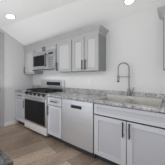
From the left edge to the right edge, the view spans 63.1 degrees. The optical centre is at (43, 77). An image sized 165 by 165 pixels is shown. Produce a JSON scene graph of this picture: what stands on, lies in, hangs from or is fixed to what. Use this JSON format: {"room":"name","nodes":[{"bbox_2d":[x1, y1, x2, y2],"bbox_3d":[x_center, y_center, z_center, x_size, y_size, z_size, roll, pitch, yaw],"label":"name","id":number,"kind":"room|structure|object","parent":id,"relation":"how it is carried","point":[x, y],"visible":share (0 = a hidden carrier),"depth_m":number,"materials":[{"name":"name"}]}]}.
{"room":"kitchen","nodes":[
{"label":"kitchen","id":0,"kind":"room"},
{"bbox_2d":[0,28,32,122],"bbox_3d":[-2.261,-0.353,2.131,5.200,3.200,0.200,0,0,-44],"label":"wall","id":1,"kind":"structure","parent":0,"point":[16,77],"depth_m":3.38,"materials":[{"name":"paint"}]},
{"bbox_2d":[0,32,3,127],"bbox_3d":[-1.328,0.057,2.854,0.945,2.380,0.074,0,0,-44],"label":"door frame","id":2,"kind":"structure","parent":1,"relation":"attached to","point":[1,79],"depth_m":3.14,"materials":[{"name":"paint"}]},
{"bbox_2d":[4,120,14,126],"bbox_3d":[-2.409,1.202,1.835,4.575,0.090,0.013,0,0,-44],"label":"baseboard","id":3,"kind":"structure","parent":1,"relation":"attached to","point":[9,123],"depth_m":3.31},
{"bbox_2d":[0,123,109,164],"bbox_3d":[-0.562,1.297,0.541,5.400,0.100,4.850,0,0,-44],"label":"floor","id":4,"kind":"structure","parent":0,"point":[21,144],"depth_m":2.16,"materials":[{"name":"brown wood"}]},
{"bbox_2d":[0,150,12,164],"bbox_3d":[-1.082,0.789,0.821,0.929,0.915,1.803,0,0,-44],"label":"kitchen island","id":5,"kind":"object","parent":4,"relation":"on","point":[5,159],"visible":1,"depth_m":0.51,"materials":[{"name":"stone"}]},
{"bbox_2d":[16,92,24,124],"bbox_3d":[-0.413,0.810,3.487,0.654,0.873,0.444,0,0,-44],"label":"base cabinet","id":6,"kind":"object","parent":4,"relation":"on","point":[20,107],"visible":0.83,"depth_m":3.30,"materials":[{"name":"grey wood"}]},
{"bbox_2d":[24,80,64,136],"bbox_3d":[-0.014,0.652,3.033,0.704,1.190,0.754,0,0,-44],"label":"range","id":7,"kind":"object","parent":4,"relation":"on","point":[35,109],"visible":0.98,"depth_m":2.84,"materials":[{"name":"silver metal"}]},
{"bbox_2d":[47,96,63,142],"bbox_3d":[0.407,0.810,2.651,0.654,0.873,0.371,0,0,-44],"label":"base cabinet","id":8,"kind":"object","parent":4,"relation":"on","point":[54,110],"visible":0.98,"depth_m":2.44,"materials":[{"name":"grey wood"}]},
{"bbox_2d":[62,98,95,158],"bbox_3d":[0.756,0.813,2.317,0.619,0.868,0.586,0,0,-44],"label":"dishwasher","id":9,"kind":"object","parent":4,"relation":"on","point":[77,125],"visible":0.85,"depth_m":2.07,"materials":[{"name":"grey metal"}]},
{"bbox_2d":[94,103,164,164],"bbox_3d":[1.249,0.810,1.793,0.654,0.873,0.846,0,0,-44],"label":"base cabinet","id":10,"kind":"object","parent":4,"relation":"on","point":[125,136],"visible":1,"depth_m":1.58,"materials":[{"name":"grey wood"}]},
{"bbox_2d":[15,62,164,112],"bbox_3d":[0.745,0.147,2.312,0.646,0.790,3.747,0,0,-44],"label":"countertop","id":11,"kind":"structure","parent":10,"relation":"on","point":[153,102],"depth_m":2.01,"materials":[{"name":"stone"}]},
{"bbox_2d":[0,0,164,45],"bbox_3d":[-0.562,-1.328,0.541,5.400,1.250,4.850,0,0,-44],"label":"ceiling","id":12,"kind":"structure","parent":0,"point":[35,22],"depth_m":2.33,"materials":[{"name":"paint"}]},
{"bbox_2d":[5,14,15,18],"bbox_3d":[-0.677,-1.238,2.551,0.220,0.007,0.220,0,0,-44],"label":"recessed light","id":13,"kind":"object","parent":12,"relation":"in","point":[10,16],"visible":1,"depth_m":2.54,"materials":[{"name":"white"}]},
{"bbox_2d":[124,0,134,4],"bbox_3d":[1.266,-1.137,1.862,0.130,0.057,0.140,0,0,-44],"label":"recessed light","id":14,"kind":"object","parent":12,"relation":"in","point":[127,2],"visible":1,"depth_m":1.88,"materials":[{"name":"white"}]},
{"bbox_2d":[33,3,164,93],"bbox_3d":[1.294,-0.353,2.362,0.200,3.200,4.850,0,0,-44],"label":"wall","id":15,"kind":"structure","parent":0,"point":[134,42],"depth_m":2.07,"materials":[{"name":"white paint"}]},
{"bbox_2d":[23,44,42,74],"bbox_3d":[-0.297,-0.476,3.602,0.326,0.757,0.444,0,0,-44],"label":"upper cabinet","id":16,"kind":"object","parent":15,"relation":"attached to","point":[28,52],"depth_m":3.49,"materials":[{"name":"paint"}]},
{"bbox_2d":[35,40,46,52],"bbox_3d":[0.008,-0.737,3.292,0.326,0.236,0.423,0,0,-44],"label":"upper cabinet","id":17,"kind":"object","parent":15,"relation":"attached to","point":[39,48],"depth_m":3.12,"materials":[{"name":"paint"}]},
{"bbox_2d":[32,50,56,70],"bbox_3d":[0.083,-0.399,3.128,0.446,0.432,0.752,0,0,-44],"label":"microwave","id":18,"kind":"object","parent":17,"relation":"attached to","point":[45,61],"visible":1,"depth_m":2.95,"materials":[{"name":"silver metal"}]},
{"bbox_2d":[47,40,54,50],"bbox_3d":[0.245,-0.737,3.050,0.326,0.236,0.423,0,0,-44],"label":"upper cabinet","id":19,"kind":"object","parent":15,"relation":"attached to","point":[50,43],"depth_m":2.89,"materials":[{"name":"paint"}]},
{"bbox_2d":[55,32,74,71],"bbox_3d":[0.557,-0.489,2.733,0.326,0.732,0.463,0,0,-44],"label":"upper cabinet","id":20,"kind":"object","parent":15,"relation":"attached to","point":[64,45],"depth_m":2.61,"materials":[{"name":"paint"}]},
{"bbox_2d":[75,28,106,71],"bbox_3d":[0.833,-0.489,2.451,0.326,0.732,0.603,0,0,-44],"label":"upper cabinet","id":21,"kind":"object","parent":15,"relation":"attached to","point":[84,50],"depth_m":2.26,"materials":[{"name":"paint"}]},
{"bbox_2d":[157,6,164,69],"bbox_3d":[1.846,-0.485,1.381,0.378,0.765,0.877,0,0,-44],"label":"upper cabinet","id":22,"kind":"object","parent":15,"relation":"attached to","point":[161,11],"visible":1,"depth_m":1.56,"materials":[{"name":"paint"}]}
]}

